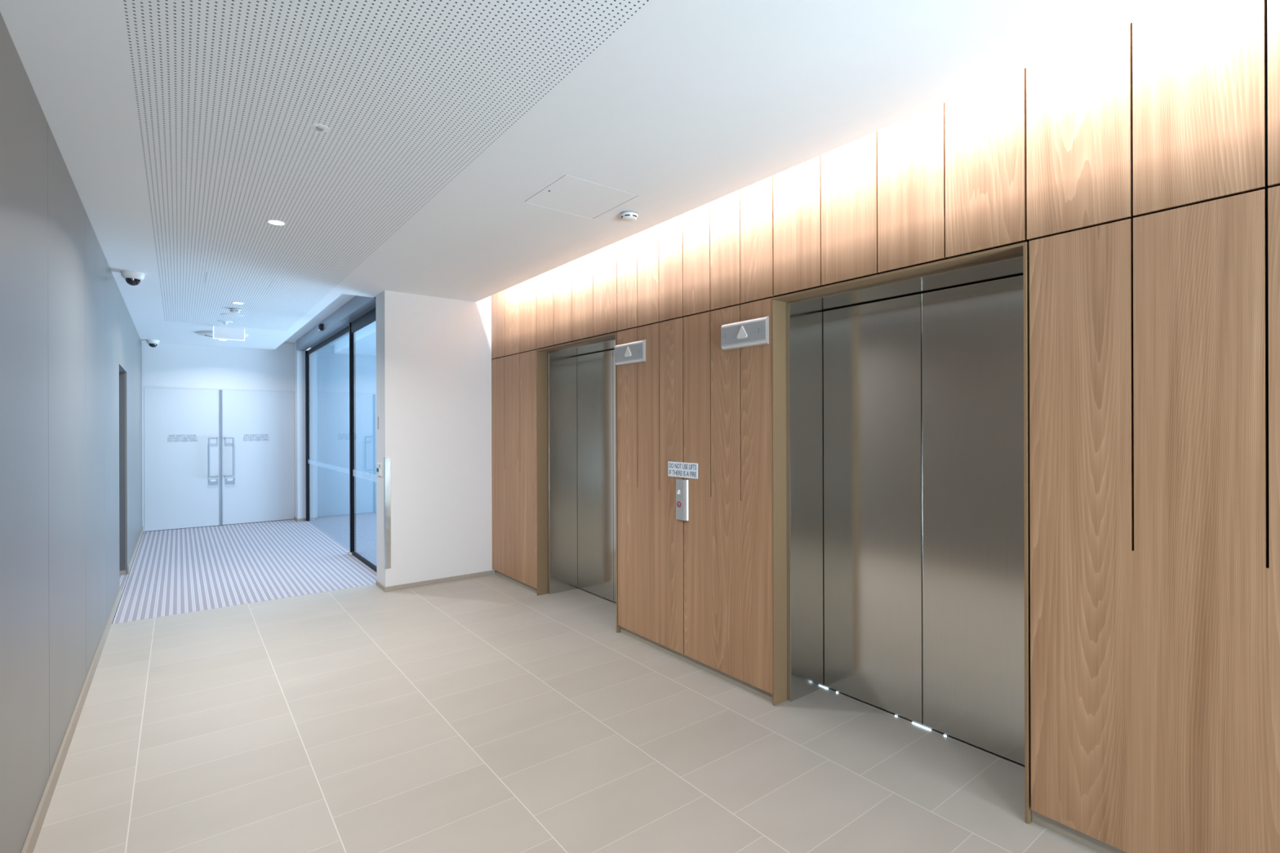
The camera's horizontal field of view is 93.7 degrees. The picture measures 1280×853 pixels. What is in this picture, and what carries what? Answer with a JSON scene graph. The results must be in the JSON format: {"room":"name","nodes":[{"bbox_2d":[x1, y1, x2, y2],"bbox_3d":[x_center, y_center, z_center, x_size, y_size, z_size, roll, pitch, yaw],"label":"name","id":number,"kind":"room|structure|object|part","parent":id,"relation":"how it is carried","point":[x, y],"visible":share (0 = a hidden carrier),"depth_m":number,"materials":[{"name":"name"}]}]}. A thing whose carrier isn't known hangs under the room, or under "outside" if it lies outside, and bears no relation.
{"room":"elevator lobby","nodes":[
{"label":"elevator lobby","id":0,"kind":"room"},
{"bbox_2d":[0,12,142,852],"bbox_3d":[-3.119,-0.020,3.298,0.080,3.060,14.230,0,0,-38],"label":"wall","id":1,"kind":"structure","parent":0,"point":[68,328],"depth_m":2.47,"materials":[{"name":"paint"}]},
{"bbox_3d":[-2.060,0.125,1.970,0.018,2.764,1.235,0,0,-38],"label":"panel","id":2,"kind":"part","parent":1,"relation":"part of","materials":[{"name":"paint"}]},
{"bbox_3d":[-2.813,0.127,2.951,0.018,2.764,1.230,0,0,-38],"label":"panel","id":3,"kind":"part","parent":1,"relation":"part of","materials":[{"name":"paint"}]},
{"bbox_2d":[21,587,121,852],"bbox_3d":[-1.704,1.468,1.537,0.012,0.075,9.720,0,0,-38],"label":"baseboard","id":4,"kind":"structure","parent":1,"relation":"attached to","point":[30,842],"depth_m":2.72,"materials":[{"name":"stone"}]},
{"bbox_3d":[-3.567,0.130,3.932,0.018,2.764,1.234,0,0,-38],"label":"panel","id":5,"kind":"part","parent":1,"relation":"part of","materials":[{"name":"paint"}]},
{"bbox_3d":[-4.313,0.132,4.904,0.018,2.764,1.207,0,0,-38],"label":"panel","id":6,"kind":"part","parent":1,"relation":"part of","materials":[{"name":"paint"}]},
{"bbox_2d":[119,366,125,575],"bbox_3d":[-5.133,0.458,5.674,0.358,2.117,1.075,0,0,-38],"label":"door","id":7,"kind":"structure","parent":1,"relation":"in","point":[122,395],"depth_m":6.17,"materials":[{"name":"metal"}]},
{"bbox_3d":[-4.993,-0.910,5.785,0.018,0.676,1.013,0,0,-38],"label":"panel","id":8,"kind":"part","parent":1,"relation":"part of","materials":[{"name":"paint"}]},
{"bbox_3d":[-6.272,0.138,7.454,0.018,2.764,3.195,0,0,-38],"label":"panel","id":9,"kind":"part","parent":1,"relation":"part of","materials":[{"name":"paint"}]},
{"bbox_2d":[127,526,143,574],"bbox_3d":[-6.256,1.482,7.463,0.012,0.075,3.195,0,0,-38],"label":"baseboard","id":10,"kind":"structure","parent":1,"relation":"attached to","point":[129,566],"depth_m":7.08,"materials":[{"name":"stone"}]},
{"bbox_2d":[142,342,294,390],"bbox_3d":[-6.555,-1.063,9.343,2.040,0.952,0.100,0,0,-38],"label":"wall","id":11,"kind":"structure","parent":0,"point":[163,365],"depth_m":9.29,"materials":[{"name":"paint"}]},
{"bbox_2d":[142,386,294,532],"bbox_3d":[-6.481,0.458,9.335,1.940,2.125,0.195,0,0,-38],"label":"door","id":12,"kind":"structure","parent":11,"relation":"in","point":[211,456],"depth_m":9.26,"materials":[{"name":"metal"}]},
{"bbox_3d":[-7.264,0.471,8.782,0.024,2.103,0.118,0,0,-38],"label":"frame","id":13,"kind":"part","parent":12,"relation":"part of","materials":[{"name":"white metal"}]},
{"bbox_3d":[-6.565,0.843,9.240,0.122,0.088,0.003,0,0,-38],"label":"push plate","id":14,"kind":"part","parent":12,"relation":"part of","materials":[{"name":"metal"}]},
{"bbox_3d":[-6.529,0.464,9.188,0.121,0.610,0.020,0,0,-38],"label":"pull handle","id":15,"kind":"part","parent":12,"relation":"part of","materials":[{"name":"metal"}]},
{"bbox_3d":[-6.369,0.463,9.311,0.126,0.610,0.020,0,0,-38],"label":"pull handle","id":16,"kind":"part","parent":12,"relation":"part of","materials":[{"name":"metal"}]},
{"bbox_3d":[-6.396,0.842,9.370,0.123,0.088,0.003,0,0,-38],"label":"push plate","id":17,"kind":"part","parent":12,"relation":"part of","materials":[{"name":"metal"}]},
{"bbox_2d":[293,341,311,519],"bbox_3d":[-5.538,0.060,9.900,0.245,2.914,0.410,0,0,-38],"label":"wall pier","id":18,"kind":"object","parent":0,"point":[299,355],"visible":0.43,"depth_m":9.71,"materials":[{"name":"paint"}]},
{"bbox_2d":[294,516,306,521],"bbox_3d":[-5.544,1.495,9.824,0.153,0.045,0.318,0,0,-38],"label":"baseboard","id":19,"kind":"object","parent":18,"relation":"attached to","point":[295,518],"visible":1,"depth_m":9.70,"materials":[{"name":"stone"}]},
{"bbox_2d":[355,354,376,513],"bbox_3d":[-4.565,-0.006,10.918,2.540,3.080,0.100,0,0,-38],"label":"wall","id":20,"kind":"structure","parent":0,"point":[366,365],"depth_m":10.64,"materials":[{"name":"paint"}]},
{"bbox_2d":[375,290,495,586],"bbox_3d":[-1.995,-0.024,5.964,1.100,3.060,0.310,0,0,-38],"label":"wall","id":21,"kind":"structure","parent":0,"point":[433,354],"depth_m":5.78,"materials":[{"name":"paint"}]},
{"bbox_2d":[305,306,377,572],"bbox_3d":[-3.918,0.135,7.779,0.082,2.755,4.912,0,0,-38],"label":"door","id":22,"kind":"structure","parent":21,"relation":"in","point":[331,364],"depth_m":8.10,"materials":[{"name":"clear glass"}]},
{"bbox_3d":[-4.395,-1.209,8.445,0.022,0.065,3.185,0,0,-38],"label":"rail","id":23,"kind":"part","parent":22,"relation":"part of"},
{"bbox_3d":[-2.919,-1.183,6.482,0.028,0.125,1.633,0,0,-38],"label":"rail","id":24,"kind":"part","parent":22,"relation":"part of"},
{"bbox_3d":[-2.901,1.485,6.469,0.028,0.041,1.600,0,0,-38],"label":"rail","id":25,"kind":"part","parent":22,"relation":"part of","materials":[{"name":"metal"}]},
{"bbox_2d":[376,462,382,476],"bbox_3d":[-2.455,0.398,5.647,0.016,0.124,0.140,0,0,-38],"label":"switch","id":26,"kind":"object","parent":21,"relation":"attached to","point":[379,469],"visible":1,"depth_m":5.62,"materials":[{"name":"white plastic"}]},
{"bbox_2d":[383,457,391,568],"bbox_3d":[-2.331,0.788,5.537,0.048,1.023,0.048,0,0,-38],"label":"guard","id":27,"kind":"object","parent":21,"relation":"attached to","point":[387,487],"visible":1,"depth_m":5.52,"materials":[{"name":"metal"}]},
{"bbox_2d":[375,570,493,591],"bbox_3d":[-2.012,1.485,5.941,1.058,0.043,0.320,0,0,-38],"label":"baseboard","id":28,"kind":"structure","parent":21,"relation":"attached to","point":[378,584],"depth_m":5.76,"materials":[{"name":"stone"}]},
{"bbox_2d":[33,573,1099,852],"bbox_3d":[-0.248,1.561,2.032,3.925,0.120,8.731,0,0,-38],"label":"floor","id":29,"kind":"structure","parent":0,"point":[486,713],"depth_m":2.80,"materials":[{"name":"tile"}]},
{"bbox_2d":[771,241,1031,824],"bbox_3d":[1.264,0.408,2.885,0.452,2.215,1.228,0,0,-38],"label":"elevator door","id":30,"kind":"structure","parent":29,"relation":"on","point":[900,397],"depth_m":3.02,"materials":[{"name":"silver metal"}]},
{"bbox_3d":[1.239,0.409,3.229,0.026,2.150,0.572,0,0,-38],"label":"lift door","id":31,"kind":"part","parent":30,"relation":"part of","materials":[{"name":"metal"}]},
{"bbox_3d":[1.590,0.408,2.772,0.026,2.150,0.572,0,0,-38],"label":"lift door","id":32,"kind":"part","parent":30,"relation":"part of","materials":[{"name":"metal"}]},
{"bbox_2d":[0,0,1183,355],"bbox_3d":[-1.153,-1.343,4.660,4.745,0.166,13.990,0,0,-38],"label":"ceiling","id":33,"kind":"structure","parent":0,"point":[180,128],"depth_m":2.42,"materials":[{"name":"paint"}]},
{"bbox_2d":[120,270,144,285],"bbox_3d":[-4.109,-1.200,4.866,0.150,0.102,0.150,0,0,-38],"label":"ceiling camera","id":34,"kind":"object","parent":33,"relation":"attached to","point":[132,277],"visible":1,"depth_m":4.83,"materials":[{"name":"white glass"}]},
{"bbox_2d":[146,339,159,347],"bbox_3d":[-6.946,-1.191,8.563,0.150,0.102,0.150,0,0,-38],"label":"ceiling camera","id":35,"kind":"object","parent":33,"relation":"attached to","point":[152,343],"visible":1,"depth_m":8.53,"materials":[{"name":"white plastic"}]},
{"bbox_2d":[195,330,248,337],"bbox_3d":[-5.570,-1.232,8.019,0.580,0.030,0.580,0,0,-38],"label":"ceiling vent","id":36,"kind":"object","parent":33,"relation":"in","point":[206,333],"visible":0.34,"depth_m":7.82,"materials":[{"name":"white metal"}]},
{"bbox_2d":[217,320,233,324],"bbox_3d":[-4.893,-1.232,7.089,0.150,0.034,0.150,0,0,-38],"label":"sprinkler","id":37,"kind":"object","parent":33,"relation":"attached to","point":[225,322],"visible":1,"depth_m":7.08,"materials":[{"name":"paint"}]},
{"bbox_2d":[212,324,245,341],"bbox_3d":[-5.091,-1.167,7.441,0.345,0.163,0.030,0,0,-38],"label":"exit sign","id":38,"kind":"object","parent":33,"relation":"hanging from","point":[221,332],"visible":1,"depth_m":7.44,"materials":[{"name":"white plastic"}]},
{"bbox_3d":[-5.091,-1.242,7.441,0.345,0.012,0.030,0,0,-38],"label":"mounting rail","id":39,"kind":"part","parent":38,"relation":"part of","materials":[{"name":"white metal"}]},
{"bbox_2d":[220,313,244,317],"bbox_3d":[-4.539,-1.246,6.693,0.224,0.007,0.224,0,0,-38],"label":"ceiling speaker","id":40,"kind":"object","parent":33,"relation":"attached to","point":[234,315],"visible":1,"depth_m":6.67},
{"bbox_2d":[229,307,241,313],"bbox_3d":[-4.271,-1.231,6.343,0.106,0.040,0.106,0,0,-38],"label":"smoke detector","id":41,"kind":"object","parent":33,"relation":"attached to","point":[234,310],"visible":1,"depth_m":6.31,"materials":[{"name":"white plastic"}]},
{"bbox_2d":[231,302,244,304],"bbox_3d":[-4.043,-1.250,6.040,0.108,0.004,0.108,0,0,-38],"label":"recessed light","id":42,"kind":"object","parent":33,"relation":"in","point":[237,303],"visible":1,"depth_m":6.04,"materials":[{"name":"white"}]},
{"bbox_2d":[266,219,286,226],"bbox_3d":[-2.229,-1.255,3.682,0.108,0.004,0.108,0,0,-38],"label":"recessed light","id":43,"kind":"object","parent":33,"relation":"in","point":[276,222],"visible":1,"depth_m":3.68,"materials":[{"name":"white plastic"}]},
{"bbox_2d":[310,123,329,132],"bbox_3d":[-1.346,-1.256,2.525,0.072,0.008,0.072,0,0,-38],"label":"sprinkler","id":44,"kind":"object","parent":33,"relation":"attached to","point":[319,127],"visible":1,"depth_m":2.52,"materials":[{"name":"paint"}]},
{"bbox_2d":[296,295,376,351],"bbox_3d":[-4.026,-1.323,7.756,0.173,0.157,4.833,0,0,-38],"label":"operator","id":45,"kind":"object","parent":33,"relation":"attached to","point":[357,306],"visible":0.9,"depth_m":7.25,"materials":[{"name":"silver metal"}]},
{"bbox_3d":[-1.556,-1.266,2.821,1.241,0.014,11.565,0,0,-38],"label":"perforated panel","id":46,"kind":"part","parent":33,"relation":"part of","materials":[{"name":"white metal"}]},
{"bbox_2d":[524,174,637,218],"bbox_3d":[-0.329,-1.288,3.320,0.498,0.051,0.502,0,0,-38],"label":"access hatch","id":47,"kind":"object","parent":33,"relation":"attached to","point":[571,194],"visible":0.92,"depth_m":3.30,"materials":[{"name":"paint"}]},
{"bbox_2d":[620,210,638,222],"bbox_3d":[-0.062,-1.244,3.549,0.106,0.040,0.106,0,0,-38],"label":"smoke detector","id":48,"kind":"object","parent":33,"relation":"attached to","point":[626,215],"visible":1,"depth_m":3.52,"materials":[{"name":"white plastic"}]},
{"bbox_2d":[491,0,1279,852],"bbox_3d":[1.073,-0.033,2.835,0.085,3.060,8.390,0,0,-38],"label":"wall","id":49,"kind":"structure","parent":0,"point":[1137,162],"depth_m":2.13,"materials":[{"name":"brown wood"}]},
{"bbox_3d":[-1.213,0.377,5.757,0.018,2.138,0.969,0,0,-38],"label":"timber panel","id":50,"kind":"part","parent":49,"relation":"part of","materials":[{"name":"brown wood"}]},
{"bbox_3d":[-1.216,-1.118,5.755,0.018,0.836,0.974,0,0,-38],"label":"timber panel","id":51,"kind":"part","parent":49,"relation":"part of","materials":[{"name":"brown wood"}]},
{"bbox_2d":[494,570,537,593],"bbox_3d":[-1.189,1.466,5.772,0.014,0.075,0.968,0,0,-38],"label":"baseboard","id":52,"kind":"structure","parent":49,"relation":"attached to","point":[497,573],"depth_m":5.76,"materials":[{"name":"stone"}]},
{"bbox_3d":[-0.539,-1.120,4.874,0.018,0.836,1.232,0,0,-38],"label":"timber panel","id":53,"kind":"part","parent":49,"relation":"part of","materials":[{"name":"brown wood"}]},
{"bbox_2d":[536,332,620,632],"bbox_3d":[-0.369,0.414,5.011,0.452,2.215,1.240,0,0,-38],"label":"elevator","id":54,"kind":"object","parent":49,"relation":"attached to","point":[577,500],"visible":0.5,"depth_m":5.40,"materials":[{"name":"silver metal"}]},
{"bbox_3d":[-0.396,0.414,5.358,0.026,2.150,0.578,0,0,-38],"label":"lift door","id":55,"kind":"part","parent":54,"relation":"part of","materials":[{"name":"metal"}]},
{"bbox_3d":[-0.041,0.413,4.896,0.026,2.150,0.578,0,0,-38],"label":"lift door","id":56,"kind":"part","parent":54,"relation":"part of","materials":[{"name":"metal"}]},
{"bbox_2d":[614,339,645,365],"bbox_3d":[-0.076,-0.525,4.233,0.031,0.151,0.338,0,0,-38],"label":"arrow sign","id":57,"kind":"object","parent":49,"relation":"attached to","point":[634,352],"visible":1,"depth_m":4.21,"materials":[{"name":"silver metal"}]},
{"bbox_3d":[0.058,-1.122,4.097,0.018,0.836,0.712,0,0,-38],"label":"timber panel","id":58,"kind":"part","parent":49,"relation":"part of","materials":[{"name":"brown wood"}]},
{"bbox_3d":[0.061,0.373,4.099,0.018,2.138,0.716,0,0,-38],"label":"timber panel","id":59,"kind":"part","parent":49,"relation":"part of","materials":[{"name":"brown wood"}]},
{"bbox_2d":[675,479,688,520],"bbox_3d":[0.279,0.454,3.772,0.035,0.255,0.116,0,0,-38],"label":"switch","id":60,"kind":"object","parent":49,"relation":"attached to","point":[682,486],"visible":1,"depth_m":3.76,"materials":[{"name":"silver metal"}]},
{"bbox_2d":[667,461,697,479],"bbox_3d":[0.270,0.270,3.806,0.006,0.096,0.279,0,0,-38],"label":"warning sign","id":61,"kind":"object","parent":49,"relation":"attached to","point":[680,469],"visible":1,"depth_m":3.80,"materials":[{"name":"white plastic"}]},
{"bbox_2d":[620,626,773,702],"bbox_3d":[0.302,1.462,3.830,0.014,0.075,1.445,0,0,-38],"label":"baseboard","id":62,"kind":"structure","parent":49,"relation":"attached to","point":[736,682],"depth_m":3.71,"materials":[{"name":"stone"}]},
{"bbox_3d":[0.501,0.371,3.525,0.018,2.138,0.714,0,0,-38],"label":"timber panel","id":63,"kind":"part","parent":49,"relation":"part of","materials":[{"name":"brown wood"}]},
{"bbox_3d":[0.499,-1.124,3.522,0.018,0.836,0.721,0,0,-38],"label":"timber panel","id":64,"kind":"part","parent":49,"relation":"part of","materials":[{"name":"brown wood"}]},
{"bbox_2d":[720,315,768,350],"bbox_3d":[0.582,-0.527,3.376,0.031,0.151,0.338,0,0,-38],"label":"arrow sign","id":65,"kind":"object","parent":49,"relation":"attached to","point":[755,331],"visible":1,"depth_m":3.35,"materials":[{"name":"silver metal"}]},
{"bbox_3d":[1.091,-1.125,2.752,0.018,0.836,1.206,0,0,-38],"label":"timber panel","id":66,"kind":"part","parent":49,"relation":"part of","materials":[{"name":"brown wood"}]},
{"bbox_2d":[1031,810,1126,852],"bbox_3d":[2.558,1.454,0.893,0.014,0.075,3.503,0,0,-38],"label":"baseboard","id":67,"kind":"structure","parent":49,"relation":"attached to","point":[1100,846],"depth_m":2.17,"materials":[{"name":"stone"}]},
{"bbox_3d":[1.749,-1.128,1.894,0.018,0.836,0.941,0,0,-38],"label":"timber panel","id":68,"kind":"part","parent":49,"relation":"part of","materials":[{"name":"brown wood"}]},
{"bbox_3d":[1.757,0.368,1.891,0.018,2.138,0.933,0,0,-38],"label":"timber panel","id":69,"kind":"part","parent":49,"relation":"part of","materials":[{"name":"brown wood"}]},
{"bbox_3d":[-4.118,1.583,8.220,5.325,0.100,5.799,0,0,-38],"label":"floor slab","id":70,"kind":"structure","parent":0,"visible":0},
{"bbox_2d":[111,511,377,624],"bbox_3d":[-3.994,1.523,7.978,5.225,0.020,5.254,0,0,-38],"label":"entrance mat","id":71,"kind":"object","parent":70,"relation":"on","point":[173,571],"visible":0.43,"depth_m":6.54,"materials":[{"name":"grey rubber"}]}
]}

